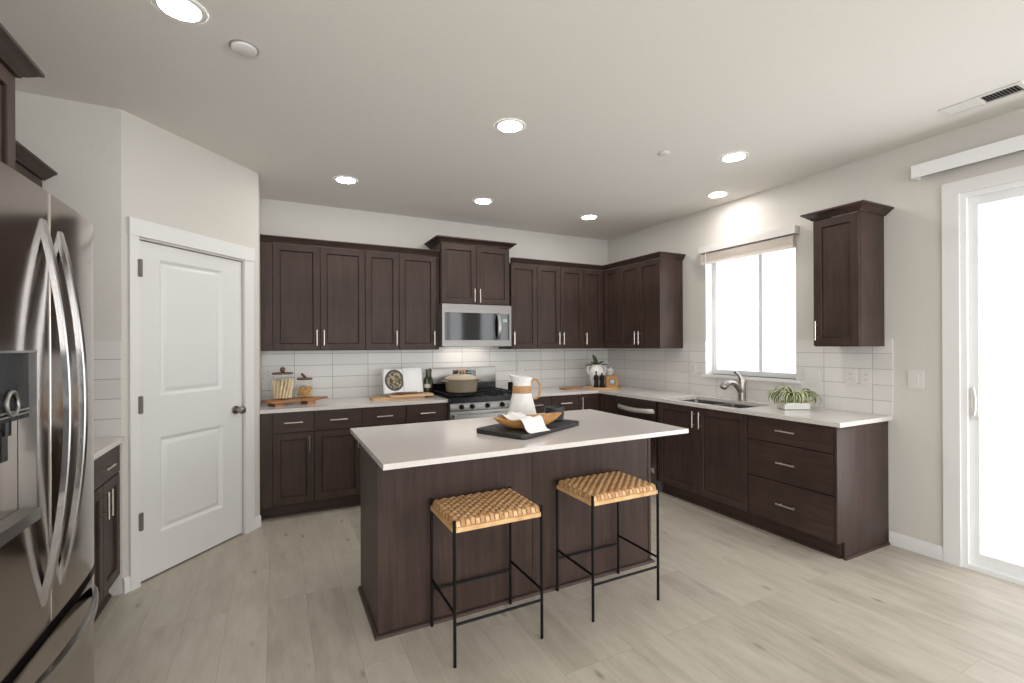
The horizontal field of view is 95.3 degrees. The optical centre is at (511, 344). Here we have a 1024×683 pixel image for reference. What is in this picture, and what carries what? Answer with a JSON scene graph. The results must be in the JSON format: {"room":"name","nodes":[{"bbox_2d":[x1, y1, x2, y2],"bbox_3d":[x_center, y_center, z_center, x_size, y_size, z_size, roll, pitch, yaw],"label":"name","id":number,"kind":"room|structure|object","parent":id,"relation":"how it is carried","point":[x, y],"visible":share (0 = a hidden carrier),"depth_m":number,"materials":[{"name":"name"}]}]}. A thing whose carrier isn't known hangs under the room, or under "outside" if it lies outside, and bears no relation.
{"room":"kitchen","nodes":[
{"label":"kitchen","id":0,"kind":"room"},
{"bbox_2d":[15,91,122,595],"bbox_3d":[-2.549,0.039,2.571,0.654,2.775,0.100,0,0,-27],"label":"wall","id":1,"kind":"structure","parent":0,"point":[81,142],"depth_m":2.62,"materials":[{"name":"paint"}]},
{"bbox_2d":[93,341,120,437],"bbox_3d":[-2.525,0.250,2.522,0.650,0.542,0.008,0,0,-27],"label":"tile backsplash","id":2,"kind":"structure","parent":1,"relation":"attached to","point":[106,354],"depth_m":2.64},
{"bbox_2d":[121,110,259,577],"bbox_3d":[-2.161,0.038,3.186,0.100,2.775,1.028,0,0,14],"label":"wall","id":3,"kind":"structure","parent":0,"point":[168,179],"depth_m":3.02,"materials":[{"name":"paint"}]},
{"bbox_2d":[123,575,129,593],"bbox_3d":[-2.218,1.380,2.688,0.014,0.090,0.033,0,0,14],"label":"baseboard","id":4,"kind":"structure","parent":3,"relation":"attached to","point":[126,580],"depth_m":2.68,"materials":[{"name":"white paint"}]},
{"bbox_2d":[126,216,254,590],"bbox_3d":[-2.103,0.342,3.153,0.026,2.167,0.936,0,0,14],"label":"trim","id":5,"kind":"structure","parent":3,"relation":"attached to","point":[136,228],"depth_m":2.79,"materials":[{"name":"white paint"}]},
{"bbox_2d":[138,240,245,581],"bbox_3d":[-2.110,0.395,3.132,0.118,2.037,0.792,0,0,14],"label":"door","id":6,"kind":"structure","parent":3,"relation":"in","point":[190,408],"depth_m":3.09,"materials":[{"name":"white paint"}]},
{"bbox_2d":[255,515,260,528],"bbox_3d":[-1.985,1.380,3.636,0.014,0.090,0.069,0,0,14],"label":"baseboard","id":7,"kind":"structure","parent":3,"relation":"attached to","point":[257,518],"depth_m":3.64,"materials":[{"name":"white paint"}]},
{"bbox_2d":[258,175,261,476],"bbox_3d":[-2.191,0.039,3.960,0.100,2.775,0.693,0,0,-27],"label":"wall","id":8,"kind":"structure","parent":0,"point":[259,195],"depth_m":3.84,"materials":[{"name":"paint"}]},
{"bbox_2d":[297,373,312,379],"bbox_3d":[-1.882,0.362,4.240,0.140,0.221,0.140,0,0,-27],"label":"lid","id":9,"kind":"object","parent":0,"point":[302,374],"visible":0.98,"depth_m":4.20,"materials":[{"name":"brown wood"}]},
{"bbox_2d":[297,386,311,396],"bbox_3d":[-1.882,0.422,4.242,0.130,0.103,0.128,0,0,-27],"label":"pasta","id":10,"kind":"object","parent":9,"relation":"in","point":[303,389],"visible":1,"depth_m":4.22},
{"bbox_2d":[261,198,607,398],"bbox_3d":[-1.143,0.035,4.946,5.550,2.775,0.120,0,0,-27],"label":"wall","id":11,"kind":"structure","parent":0,"point":[278,218],"depth_m":4.87,"materials":[{"name":"paint"}]},
{"bbox_2d":[260,241,364,350],"bbox_3d":[-1.832,-0.419,4.321,0.869,0.941,0.357,0,0,-27],"label":"upper cabinet","id":12,"kind":"object","parent":11,"relation":"attached to","point":[312,298],"visible":1,"depth_m":4.19,"materials":[{"name":"brown wood"}]},
{"bbox_2d":[260,234,439,256],"bbox_3d":[-1.443,-0.918,4.347,1.589,0.052,0.048,0,0,-27],"label":"crown molding","id":13,"kind":"structure","parent":12,"relation":"attached to","point":[265,238],"depth_m":4.29,"materials":[{"name":"brown wood"}]},
{"bbox_2d":[365,251,398,349],"bbox_3d":[-1.302,-0.421,4.590,0.318,0.941,0.357,0,0,-27],"label":"upper cabinet","id":14,"kind":"object","parent":11,"relation":"attached to","point":[381,268],"visible":0.98,"depth_m":4.47,"materials":[{"name":"brown wood"}]},
{"bbox_2d":[398,253,438,349],"bbox_3d":[-0.980,-0.423,4.753,0.401,0.941,0.357,0,0,-27],"label":"upper cabinet","id":15,"kind":"object","parent":11,"relation":"attached to","point":[418,274],"visible":0.98,"depth_m":4.63,"materials":[{"name":"brown wood"}]},
{"bbox_2d":[261,347,607,399],"bbox_3d":[-0.526,0.258,5.186,3.977,0.515,0.008,0,0,-27],"label":"tile backsplash","id":16,"kind":"structure","parent":11,"relation":"attached to","point":[334,373],"depth_m":4.88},
{"bbox_2d":[264,367,272,379],"bbox_3d":[-2.246,0.267,4.305,0.075,0.117,0.009,0,0,-27],"label":"wall outlet","id":17,"kind":"object","parent":16,"relation":"attached to","point":[268,372],"visible":0.96,"depth_m":4.30,"materials":[{"name":"white plastic"}]},
{"bbox_2d":[430,242,508,305],"bbox_3d":[-0.444,-0.726,4.995,0.771,0.615,0.412,0,0,-27],"label":"upper cabinet","id":18,"kind":"object","parent":11,"relation":"attached to","point":[468,274],"visible":0.99,"depth_m":4.83,"materials":[{"name":"brown wood"}]},
{"bbox_2d":[424,235,516,248],"bbox_3d":[-0.441,-1.058,4.986,0.886,0.050,0.431,0,0,-27],"label":"crown molding","id":19,"kind":"structure","parent":18,"relation":"on","point":[435,240],"depth_m":4.81,"materials":[{"name":"brown wood"}]},
{"bbox_2d":[439,303,510,346],"bbox_3d":[-0.432,-0.196,4.973,0.769,0.436,0.456,0,0,-27],"label":"microwave","id":20,"kind":"object","parent":18,"relation":"attached to","point":[460,325],"visible":0.98,"depth_m":4.80,"materials":[{"name":"grey"}]},
{"bbox_2d":[499,263,536,348],"bbox_3d":[0.071,-0.427,5.286,0.328,0.941,0.357,0,0,-27],"label":"upper cabinet","id":21,"kind":"object","parent":11,"relation":"attached to","point":[522,277],"visible":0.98,"depth_m":5.17,"materials":[{"name":"brown wood"}]},
{"bbox_2d":[536,265,582,348],"bbox_3d":[0.497,-0.428,5.501,0.625,0.941,0.357,0,0,-27],"label":"upper cabinet","id":22,"kind":"object","parent":11,"relation":"attached to","point":[559,289],"visible":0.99,"depth_m":5.37,"materials":[{"name":"brown wood"}]},
{"bbox_2d":[583,267,619,347],"bbox_3d":[1.111,-0.431,5.667,0.617,0.941,0.617,0,0,-27],"label":"upper cabinet","id":23,"kind":"object","parent":11,"relation":"attached to","point":[601,289],"visible":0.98,"depth_m":5.57,"materials":[{"name":"brown wood"}]},
{"bbox_2d":[0,0,1023,240],"bbox_3d":[0.912,-1.415,0.880,5.550,0.100,9.240,0,0,-27],"label":"ceiling","id":24,"kind":"structure","parent":0,"point":[403,99],"depth_m":2.45,"materials":[{"name":"paint"}]},
{"bbox_2d":[151,0,207,23],"bbox_3d":[-1.335,-1.352,1.877,0.190,0.005,0.190,0,0,-27],"label":"recessed light","id":25,"kind":"object","parent":24,"relation":"in","point":[184,11],"visible":1,"depth_m":1.89,"materials":[{"name":"white"}]},
{"bbox_2d":[229,39,258,57],"bbox_3d":[-1.223,-1.346,2.131,0.122,0.018,0.122,0,0,-27],"label":"smoke detector","id":26,"kind":"object","parent":24,"relation":"attached to","point":[243,48],"visible":1,"depth_m":2.11,"materials":[{"name":"white plastic"}]},
{"bbox_2d":[334,176,357,183],"bbox_3d":[-1.361,-1.349,3.830,0.190,0.005,0.190,0,0,-27],"label":"recessed light","id":27,"kind":"object","parent":24,"relation":"in","point":[340,179],"visible":1,"depth_m":3.83,"materials":[{"name":"white"}]},
{"bbox_2d":[473,198,492,203],"bbox_3d":[-0.274,-1.354,4.402,0.190,0.005,0.190,0,0,-27],"label":"recessed light","id":28,"kind":"object","parent":24,"relation":"in","point":[478,200],"visible":1,"depth_m":4.40,"materials":[{"name":"white"}]},
{"bbox_2d":[495,119,524,132],"bbox_3d":[-0.013,-1.356,2.900,0.190,0.005,0.190,0,0,-27],"label":"recessed light","id":29,"kind":"object","parent":24,"relation":"in","point":[505,125],"visible":1,"depth_m":2.89,"materials":[{"name":"white paint"}]},
{"bbox_2d":[580,215,597,219],"bbox_3d":[0.819,-1.358,4.969,0.190,0.005,0.190,0,0,-27],"label":"recessed light","id":30,"kind":"object","parent":24,"relation":"in","point":[585,217],"visible":1,"depth_m":4.97,"materials":[{"name":"white"}]},
{"bbox_2d":[658,151,669,155],"bbox_3d":[1.080,-1.357,3.318,0.084,0.012,0.084,0,0,-27],"label":"smoke detector","id":31,"kind":"object","parent":24,"relation":"attached to","point":[662,153],"visible":1,"depth_m":3.30,"materials":[{"name":"white plastic"}]},
{"bbox_2d":[706,191,728,197],"bbox_3d":[1.866,-1.363,4.241,0.190,0.005,0.190,0,0,-27],"label":"recessed light","id":32,"kind":"object","parent":24,"relation":"in","point":[718,194],"visible":1,"depth_m":4.23,"materials":[{"name":"white"}]},
{"bbox_2d":[720,152,748,162],"bbox_3d":[1.613,-1.363,3.395,0.190,0.005,0.190,0,0,-27],"label":"recessed light","id":33,"kind":"object","parent":24,"relation":"in","point":[734,156],"visible":1,"depth_m":3.39,"materials":[{"name":"white"}]},
{"bbox_2d":[938,81,1023,116],"bbox_3d":[2.630,-1.367,2.608,0.150,0.008,0.340,0,0,-27],"label":"ceiling vent","id":34,"kind":"object","parent":24,"relation":"in","point":[1004,92],"visible":1,"depth_m":2.60,"materials":[{"name":"white plastic"}]},
{"bbox_2d":[94,492,1023,682],"bbox_3d":[0.925,1.460,0.877,5.550,0.100,9.240,0,0,-27],"label":"floor","id":35,"kind":"structure","parent":0,"point":[279,601],"depth_m":2.38,"materials":[{"name":"grey wood"}]},
{"bbox_2d":[0,161,97,682],"bbox_3d":[-1.676,0.490,1.200,0.862,1.862,0.840,0,0,-27],"label":"refrigerator","id":36,"kind":"object","parent":35,"relation":"on","point":[49,594],"visible":1,"depth_m":1.32,"materials":[{"name":"grey"}]},
{"bbox_2d":[94,591,111,622],"bbox_3d":[-2.025,1.374,2.143,0.022,0.100,1.124,0,0,-27],"label":"toe kick","id":37,"kind":"object","parent":35,"relation":"on","point":[103,603],"visible":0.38,"depth_m":2.53,"materials":[{"name":"brown wood"}]},
{"bbox_2d":[91,444,119,604],"bbox_3d":[-2.375,0.988,2.270,0.676,0.875,0.584,0,0,-27],"label":"base cabinet","id":38,"kind":"object","parent":35,"relation":"on","point":[106,567],"visible":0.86,"depth_m":2.44,"materials":[{"name":"brown wood"}]},
{"bbox_2d":[94,436,124,459],"bbox_3d":[-2.260,0.534,2.023,0.666,0.029,1.118,0,0,-27],"label":"countertop","id":39,"kind":"structure","parent":38,"relation":"on","point":[102,445],"depth_m":2.47,"materials":[{"name":"stone"}]},
{"bbox_2d":[260,411,313,508],"bbox_3d":[-1.967,0.988,4.080,0.400,0.875,0.656,0,0,-27],"label":"base cabinet","id":40,"kind":"object","parent":35,"relation":"on","point":[287,438],"visible":0.97,"depth_m":3.82,"materials":[{"name":"brown wood"}]},
{"bbox_2d":[260,494,359,520],"bbox_3d":[-1.346,1.373,4.147,1.564,0.100,0.022,0,0,-27],"label":"toe kick","id":41,"kind":"object","parent":35,"relation":"on","point":[275,512],"visible":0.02,"depth_m":3.96,"materials":[{"name":"brown wood"}]},
{"bbox_2d":[314,405,405,500],"bbox_3d":[-1.443,0.986,4.345,0.774,0.875,0.656,0,0,-27],"label":"base cabinet","id":42,"kind":"object","parent":35,"relation":"on","point":[336,450],"visible":0.57,"depth_m":4.01,"materials":[{"name":"brown wood"}]},
{"bbox_2d":[260,395,447,413],"bbox_3d":[-1.451,0.533,4.354,1.571,0.029,0.640,0,0,-27],"label":"countertop","id":43,"kind":"structure","parent":42,"relation":"on","point":[348,402],"depth_m":4.14,"materials":[{"name":"stone"}]},
{"bbox_2d":[261,396,327,406],"bbox_3d":[-1.901,0.497,4.136,0.544,0.046,0.200,0,0,-44],"label":"serving board","id":44,"kind":"object","parent":43,"relation":"on","point":[310,399],"visible":1,"depth_m":4.06,"materials":[{"name":"brown wood"}]},
{"bbox_2d":[268,367,292,390],"bbox_3d":[-2.014,0.333,4.101,0.228,0.281,0.228,0,0,-27],"label":"glass jar","id":45,"kind":"object","parent":44,"relation":"on","point":[282,369],"visible":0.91,"depth_m":4.08,"materials":[{"name":"clear glass"}]},
{"bbox_2d":[369,396,424,399],"bbox_3d":[-1.114,0.508,4.539,0.510,0.018,0.190,0,0,-27],"label":"cutting board","id":46,"kind":"object","parent":43,"relation":"on","point":[374,397],"visible":0.76,"depth_m":4.44,"materials":[{"name":"brown wood"}]},
{"bbox_2d":[387,392,433,397],"bbox_3d":[-0.993,0.489,4.567,0.430,0.018,0.180,0,0,-27],"label":"cutting board","id":47,"kind":"object","parent":46,"relation":"on","point":[423,393],"visible":0.98,"depth_m":4.51,"materials":[{"name":"brown wood"}]},
{"bbox_2d":[382,368,422,394],"bbox_3d":[-1.070,0.355,4.606,0.390,0.250,0.120,0,0,-27],"label":"cookbook","id":48,"kind":"object","parent":47,"relation":"on","point":[404,379],"visible":0.82,"depth_m":4.61,"materials":[{"name":"white paper"}]},
{"bbox_2d":[396,392,422,394],"bbox_3d":[-0.993,0.467,4.534,0.259,0.030,0.046,0,0,-27],"label":"wooden spoon","id":49,"kind":"object","parent":47,"relation":"on","point":[397,393],"visible":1,"depth_m":4.51,"materials":[{"name":"brown wood"}]},
{"bbox_2d":[424,369,429,391],"bbox_3d":[-0.872,0.382,4.791,0.070,0.268,0.070,0,0,-27],"label":"oil bottle","id":50,"kind":"object","parent":43,"relation":"on","point":[426,379],"visible":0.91,"depth_m":4.76,"materials":[{"name":"green glass"}]},
{"bbox_2d":[429,369,432,392],"bbox_3d":[-0.843,0.385,4.845,0.044,0.262,0.044,0,0,-27],"label":"oil bottle","id":51,"kind":"object","parent":43,"relation":"on","point":[430,377],"visible":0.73,"depth_m":4.83,"materials":[{"name":"clear glass"}]},
{"bbox_2d":[405,402,446,423],"bbox_3d":[-0.921,0.984,4.610,0.394,0.875,0.656,0,0,-27],"label":"base cabinet","id":52,"kind":"object","parent":35,"relation":"on","point":[432,412],"visible":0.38,"depth_m":4.34,"materials":[{"name":"brown wood"}]},
{"bbox_2d":[429,366,511,420],"bbox_3d":[-0.398,0.817,4.839,0.796,1.145,0.714,0,0,-27],"label":"gas range","id":53,"kind":"object","parent":35,"relation":"on","point":[487,401],"depth_m":4.62,"materials":[{"name":"grey"}]},
{"bbox_2d":[445,379,477,392],"bbox_3d":[-0.514,0.410,4.748,0.341,0.130,0.341,0,0,-27],"label":"pot","id":54,"kind":"object","parent":53,"relation":"on","point":[452,385],"depth_m":4.61,"materials":[{"name":"brown ceramic"}]},
{"bbox_2d":[433,390,511,400],"bbox_3d":[-0.383,0.514,4.840,0.766,0.019,0.625,0,0,-27],"label":"cooktop","id":55,"kind":"object","parent":53,"relation":"in","point":[483,395],"depth_m":4.62,"materials":[{"name":"black metal"}]},
{"bbox_2d":[448,397,510,403],"bbox_3d":[-0.253,0.537,4.583,0.764,0.028,0.057,0,0,-27],"label":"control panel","id":56,"kind":"object","parent":53,"relation":"in","point":[452,400],"depth_m":4.52,"materials":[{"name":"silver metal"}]},
{"bbox_2d":[430,486,542,667],"bbox_3d":[-0.131,1.093,2.302,0.458,0.645,0.352,0,0,-27],"label":"bar stool","id":57,"kind":"object","parent":35,"relation":"on","point":[466,513],"visible":1,"depth_m":2.25,"materials":[{"name":"black"}]},
{"bbox_2d":[350,409,688,640],"bbox_3d":[0.041,0.958,2.803,1.794,0.914,0.973,0,0,-27],"label":"kitchen island","id":58,"kind":"object","parent":35,"relation":"on","point":[403,467],"visible":0.83,"depth_m":2.54,"materials":[{"name":"brown wood"}]},
{"bbox_2d":[350,409,688,469],"bbox_3d":[0.033,0.514,2.800,1.780,0.025,0.973,0,0,-27],"label":"island countertop","id":59,"kind":"structure","parent":58,"relation":"on","point":[398,446],"depth_m":2.52,"materials":[{"name":"stone"}]},
{"bbox_2d":[508,374,540,414],"bbox_3d":[0.069,0.351,3.216,0.202,0.300,0.201,0,0,-42],"label":"pitcher","id":60,"kind":"object","parent":59,"relation":"on","point":[522,398],"visible":0.78,"depth_m":3.16,"materials":[{"name":"white ceramic"}]},
{"bbox_2d":[476,419,578,439],"bbox_3d":[0.118,0.488,2.806,0.360,0.024,0.635,0,0,38],"label":"serving tray","id":61,"kind":"object","parent":59,"relation":"on","point":[499,429],"visible":0.69,"depth_m":2.63,"materials":[{"name":"black wood"}]},
{"bbox_2d":[493,412,561,428],"bbox_3d":[0.094,0.440,2.708,0.444,0.072,0.190,0,0,-25],"label":"wooden bowl","id":62,"kind":"object","parent":61,"relation":"on","point":[548,418],"visible":0.66,"depth_m":2.65,"materials":[{"name":"brown wood"}]},
{"bbox_2d":[497,412,549,432],"bbox_3d":[0.056,0.434,2.669,0.156,0.078,0.346,0,0,-35],"label":"kitchen towel","id":63,"kind":"object","parent":62,"relation":"on","point":[535,424],"visible":0.95,"depth_m":2.59,"materials":[{"name":"white fabric"}]},
{"bbox_2d":[545,405,563,420],"bbox_3d":[0.270,0.433,2.959,0.124,0.085,0.124,0,0,-27],"label":"mug","id":64,"kind":"object","parent":61,"relation":"on","point":[552,408],"visible":0.58,"depth_m":2.92,"materials":[{"name":"ceramic"}]},
{"bbox_2d":[533,396,550,412],"bbox_3d":[0.118,0.980,5.136,0.384,0.875,0.656,0,0,-27],"label":"base cabinet","id":65,"kind":"object","parent":35,"relation":"on","point":[540,403],"visible":0.17,"depth_m":4.91,"materials":[{"name":"brown wood"}]},
{"bbox_2d":[551,394,577,410],"bbox_3d":[0.444,0.979,5.301,0.344,0.875,0.656,0,0,-27],"label":"base cabinet","id":66,"kind":"object","parent":35,"relation":"on","point":[570,402],"visible":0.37,"depth_m":5.05,"materials":[{"name":"brown wood"}]},
{"bbox_2d":[577,393,615,413],"bbox_3d":[1.057,0.976,5.469,0.899,0.875,0.911,0,0,-27],"label":"base cabinet","id":67,"kind":"object","parent":35,"relation":"on","point":[594,401],"visible":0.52,"depth_m":5.17,"materials":[{"name":"brown wood"}]},
{"bbox_2d":[502,384,891,427],"bbox_3d":[1.234,0.521,4.312,1.630,0.029,3.142,0,0,-27],"label":"countertop","id":68,"kind":"structure","parent":67,"relation":"on","point":[814,415],"depth_m":3.85,"materials":[{"name":"stone"}]},
{"bbox_2d":[559,387,581,389],"bbox_3d":[0.685,0.502,5.433,0.270,0.016,0.120,0,0,-33],"label":"serving board","id":69,"kind":"object","parent":68,"relation":"on","point":[563,388],"visible":1,"depth_m":5.41,"materials":[{"name":"brown wood"}]},
{"bbox_2d":[585,385,620,389],"bbox_3d":[1.068,0.498,5.476,0.420,0.021,0.420,0,0,-27],"label":"serving board","id":70,"kind":"object","parent":68,"relation":"on","point":[589,386],"visible":0.7,"depth_m":5.33,"materials":[{"name":"brown wood"}]},
{"bbox_2d":[585,355,606,385],"bbox_3d":[0.994,0.300,5.513,0.255,0.376,0.183,0,0,30],"label":"vase","id":71,"kind":"object","parent":70,"relation":"on","point":[595,366],"visible":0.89,"depth_m":5.47,"materials":[{"name":"white ceramic"}]},
{"bbox_2d":[594,371,598,387],"bbox_3d":[0.968,0.395,5.364,0.062,0.185,0.062,0,0,-27],"label":"pepper mill","id":72,"kind":"object","parent":70,"relation":"on","point":[596,377],"visible":1,"depth_m":5.34,"materials":[{"name":"black metal"}]},
{"bbox_2d":[599,373,604,387],"bbox_3d":[1.035,0.405,5.370,0.062,0.165,0.062,0,0,-27],"label":"pepper mill","id":73,"kind":"object","parent":70,"relation":"on","point":[602,378],"visible":1,"depth_m":5.35,"materials":[{"name":"wood"}]},
{"bbox_2d":[605,375,617,386],"bbox_3d":[1.157,0.421,5.431,0.136,0.130,0.092,0,0,0],"label":"picture frame","id":74,"kind":"object","parent":70,"relation":"on","point":[610,380],"visible":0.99,"depth_m":5.39,"materials":[{"name":"brown wood"}]},
{"bbox_2d":[681,399,754,414],"bbox_3d":[1.815,0.638,4.159,0.420,0.205,0.805,0,0,-27],"label":"sink","id":75,"kind":"object","parent":68,"relation":"in","point":[692,400],"visible":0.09,"depth_m":4.34,"materials":[{"name":"silver metal"}]},
{"bbox_2d":[681,399,728,407],"bbox_3d":[1.723,0.638,4.339,0.420,0.205,0.400,0,0,-27],"label":"basin","id":76,"kind":"object","parent":75,"relation":"in","point":[693,400],"depth_m":4.46,"materials":[{"name":"silver metal"}]},
{"bbox_2d":[705,404,754,414],"bbox_3d":[1.906,0.637,3.978,0.420,0.205,0.400,0,0,-27],"label":"basin","id":77,"kind":"object","parent":75,"relation":"in","point":[727,405],"depth_m":4.19,"materials":[{"name":"silver metal"}]},
{"bbox_2d":[720,371,746,400],"bbox_3d":[1.978,0.370,4.181,0.288,0.267,0.079,0,0,-20],"label":"kitchen faucet","id":78,"kind":"object","parent":68,"relation":"on","point":[740,387],"visible":1,"depth_m":4.18,"materials":[{"name":"silver metal"}]},
{"bbox_2d":[766,386,821,409],"bbox_3d":[2.195,0.415,3.671,0.396,0.165,0.338,0,0,0],"label":"potted plant","id":79,"kind":"object","parent":68,"relation":"on","point":[792,400],"visible":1,"depth_m":3.61,"materials":[{"name":"green plant"}]},
{"bbox_2d":[556,470,659,621],"bbox_3d":[0.534,1.090,2.637,0.458,0.645,0.352,0,0,-27],"label":"bar stool","id":80,"kind":"object","parent":35,"relation":"on","point":[612,485],"visible":1,"depth_m":2.58,"materials":[{"name":"black"}]},
{"bbox_2d":[616,396,700,491],"bbox_3d":[1.488,0.975,4.838,0.662,0.872,0.592,0,0,-27],"label":"dishwasher","id":81,"kind":"object","parent":35,"relation":"on","point":[642,409],"visible":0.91,"depth_m":4.55,"materials":[{"name":"grey"}]},
{"bbox_2d":[658,402,749,511],"bbox_3d":[1.860,0.974,4.154,0.656,0.869,0.952,0,0,-27],"label":"base cabinet","id":82,"kind":"object","parent":35,"relation":"on","point":[710,461],"visible":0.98,"depth_m":3.95,"materials":[{"name":"brown wood"}]},
{"bbox_2d":[663,483,841,558],"bbox_3d":[1.807,1.359,3.776,0.022,0.100,1.573,0,0,-27],"label":"toe kick","id":83,"kind":"object","parent":35,"relation":"on","point":[825,546],"visible":0.8,"depth_m":3.58,"materials":[{"name":"brown wood"}]},
{"bbox_2d":[748,415,841,547],"bbox_3d":[2.217,0.969,3.450,0.656,0.875,0.624,0,0,-27],"label":"base cabinet","id":84,"kind":"object","parent":35,"relation":"on","point":[791,463],"visible":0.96,"depth_m":3.28,"materials":[{"name":"brown wood"}]},
{"bbox_2d":[834,421,889,560],"bbox_3d":[2.386,0.968,3.166,0.629,0.875,0.034,0,0,-27],"label":"end panel","id":85,"kind":"object","parent":35,"relation":"on","point":[861,503],"visible":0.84,"depth_m":3.15,"materials":[{"name":"brown wood"}]},
{"bbox_2d":[608,108,1023,546],"bbox_3d":[3.358,0.013,2.115,0.160,2.775,9.000,0,0,-27],"label":"wall","id":86,"kind":"structure","parent":0,"point":[913,228],"depth_m":3.24,"materials":[{"name":"paint"}]},
{"bbox_2d":[619,257,682,347],"bbox_3d":[1.511,-0.433,5.165,0.357,0.941,0.638,0,0,-27],"label":"upper cabinet","id":87,"kind":"object","parent":86,"relation":"attached to","point":[651,291],"visible":1,"depth_m":4.95,"materials":[{"name":"brown wood"}]},
{"bbox_2d":[510,251,685,270],"bbox_3d":[0.909,-0.927,5.014,1.580,0.052,0.984,0,0,-27],"label":"crown molding","id":88,"kind":"structure","parent":87,"relation":"attached to","point":[659,254],"depth_m":5.21,"materials":[{"name":"brown wood"}]},
{"bbox_2d":[608,339,892,415],"bbox_3d":[1.964,0.233,4.682,0.008,0.542,3.142,0,0,-27],"label":"tile backsplash","id":89,"kind":"structure","parent":86,"relation":"attached to","point":[668,369],"depth_m":3.85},
{"bbox_2d":[690,363,695,374],"bbox_3d":[1.875,0.249,4.838,0.009,0.117,0.075,0,0,-27],"label":"wall outlet","id":90,"kind":"object","parent":89,"relation":"attached to","point":[692,365],"visible":1,"depth_m":4.83,"materials":[{"name":"white plastic"}]},
{"bbox_2d":[845,368,856,383],"bbox_3d":[2.547,0.235,3.513,0.009,0.117,0.075,0,0,-27],"label":"wall outlet","id":91,"kind":"object","parent":89,"relation":"attached to","point":[850,373],"visible":1,"depth_m":3.51,"materials":[{"name":"white plastic"}]},
{"bbox_2d":[860,369,871,384],"bbox_3d":[2.594,0.235,3.420,0.009,0.117,0.075,0,0,-27],"label":"wall outlet","id":92,"kind":"object","parent":89,"relation":"attached to","point":[865,374],"visible":1,"depth_m":3.42,"materials":[{"name":"white plastic"}]},
{"bbox_2d":[863,372,868,381],"bbox_3d":[2.591,0.235,3.418,0.001,0.068,0.034,0,0,-27],"label":"receptacle","id":93,"kind":"object","parent":92,"relation":"attached to","point":[865,374],"depth_m":3.42,"materials":[{"name":"white plastic"}]},
{"bbox_2d":[706,248,795,373],"bbox_3d":[2.205,-0.301,4.322,0.100,1.184,0.918,0,0,-27],"label":"trim","id":94,"kind":"structure","parent":86,"relation":"attached to","point":[709,267],"depth_m":4.73,"materials":[{"name":"white paint"}]},
{"bbox_2d":[702,374,799,383],"bbox_3d":[2.195,0.305,4.315,0.128,0.028,0.978,0,0,-27],"label":"trim","id":95,"kind":"structure","parent":86,"relation":"attached to","point":[773,379],"depth_m":4.19,"materials":[{"name":"white paint"}]},
{"bbox_2d":[713,254,795,378],"bbox_3d":[2.272,-0.301,4.356,0.050,1.184,0.918,0,0,-27],"label":"window","id":96,"kind":"structure","parent":86,"relation":"in","point":[716,266],"depth_m":4.40,"materials":[{"name":"white plastic"}]},
{"bbox_2d":[698,225,799,284],"bbox_3d":[2.127,-0.787,4.279,0.070,0.390,0.977,0,0,-27],"label":"window blind","id":97,"kind":"object","parent":96,"relation":"attached to","point":[779,243],"visible":1,"depth_m":4.19,"materials":[{"name":"white plastic"}]},
{"bbox_2d":[813,211,884,345],"bbox_3d":[2.418,-0.452,3.375,0.357,0.925,0.304,0,0,-27],"label":"upper cabinet","id":98,"kind":"object","parent":86,"relation":"attached to","point":[848,249],"visible":1,"depth_m":3.28,"materials":[{"name":"brown wood"}]},
{"bbox_2d":[800,200,893,221],"bbox_3d":[2.410,-0.940,3.373,0.385,0.050,0.419,0,0,-27],"label":"crown molding","id":99,"kind":"structure","parent":98,"relation":"attached to","point":[862,205],"depth_m":3.25,"materials":[{"name":"brown wood"}]},
{"bbox_2d":[889,531,942,560],"bbox_3d":[2.734,1.359,3.163,0.014,0.090,0.302,0,0,-27],"label":"baseboard","id":100,"kind":"structure","parent":86,"relation":"attached to","point":[925,548],"depth_m":3.15,"materials":[{"name":"white paint"}]},
{"bbox_2d":[908,370,923,388],"bbox_3d":[2.733,0.234,3.162,0.009,0.122,0.088,0,0,-27],"label":"light switch","id":101,"kind":"object","parent":86,"relation":"attached to","point":[915,377],"visible":1,"depth_m":3.16,"materials":[{"name":"white plastic"}]},
{"bbox_2d":[911,135,1023,180],"bbox_3d":[3.198,-1.150,2.139,0.094,0.082,2.220,0,0,-27],"label":"blind headrail","id":102,"kind":"object","parent":86,"relation":"attached to","point":[1015,144],"visible":1,"depth_m":2.85,"materials":[{"name":"white plastic"}]},
{"bbox_2d":[941,165,1023,566],"bbox_3d":[3.256,0.180,2.121,0.018,2.440,2.035,0,0,-27],"label":"trim","id":103,"kind":"structure","parent":86,"relation":"attached to","point":[950,192],"depth_m":2.98,"materials":[{"name":"white paint"}]},
{"bbox_2d":[960,180,1023,585],"bbox_3d":[3.307,0.220,2.147,0.162,2.360,1.865,0,0,-27],"label":"door","id":104,"kind":"structure","parent":86,"relation":"in","point":[973,558],"depth_m":2.92,"materials":[{"name":"white plastic"}]},
{"bbox_3d":[-1.503,0.031,-0.348,0.120,2.775,9.000,0,0,-27],"label":"wall","id":105,"kind":"structure","parent":0,"visible":0},
{"bbox_2d":[0,62,15,170],"bbox_3d":[-1.825,-0.726,1.161,0.656,0.435,0.779,0,0,-27],"label":"upper cabinet","id":106,"kind":"object","parent":105,"relation":"attached to","point":[7,80],"visible":0.63,"depth_m":1.59,"materials":[{"name":"brown wood"}]},
{"bbox_2d":[0,23,56,180],"bbox_3d":[-2.076,-0.942,1.676,0.676,0.100,1.925,0,0,-27],"label":"crown molding","id":107,"kind":"structure","parent":106,"relation":"on","point":[13,57],"depth_m":1.64,"materials":[{"name":"brown wood"}]},
{"bbox_2d":[16,163,41,187],"bbox_3d":[-2.410,-0.419,1.974,0.356,0.941,1.069,0,0,-27],"label":"upper cabinet","id":108,"kind":"object","parent":105,"relation":"attached to","point":[19,168],"visible":0.09,"depth_m":2.37,"materials":[{"name":"brown wood"}]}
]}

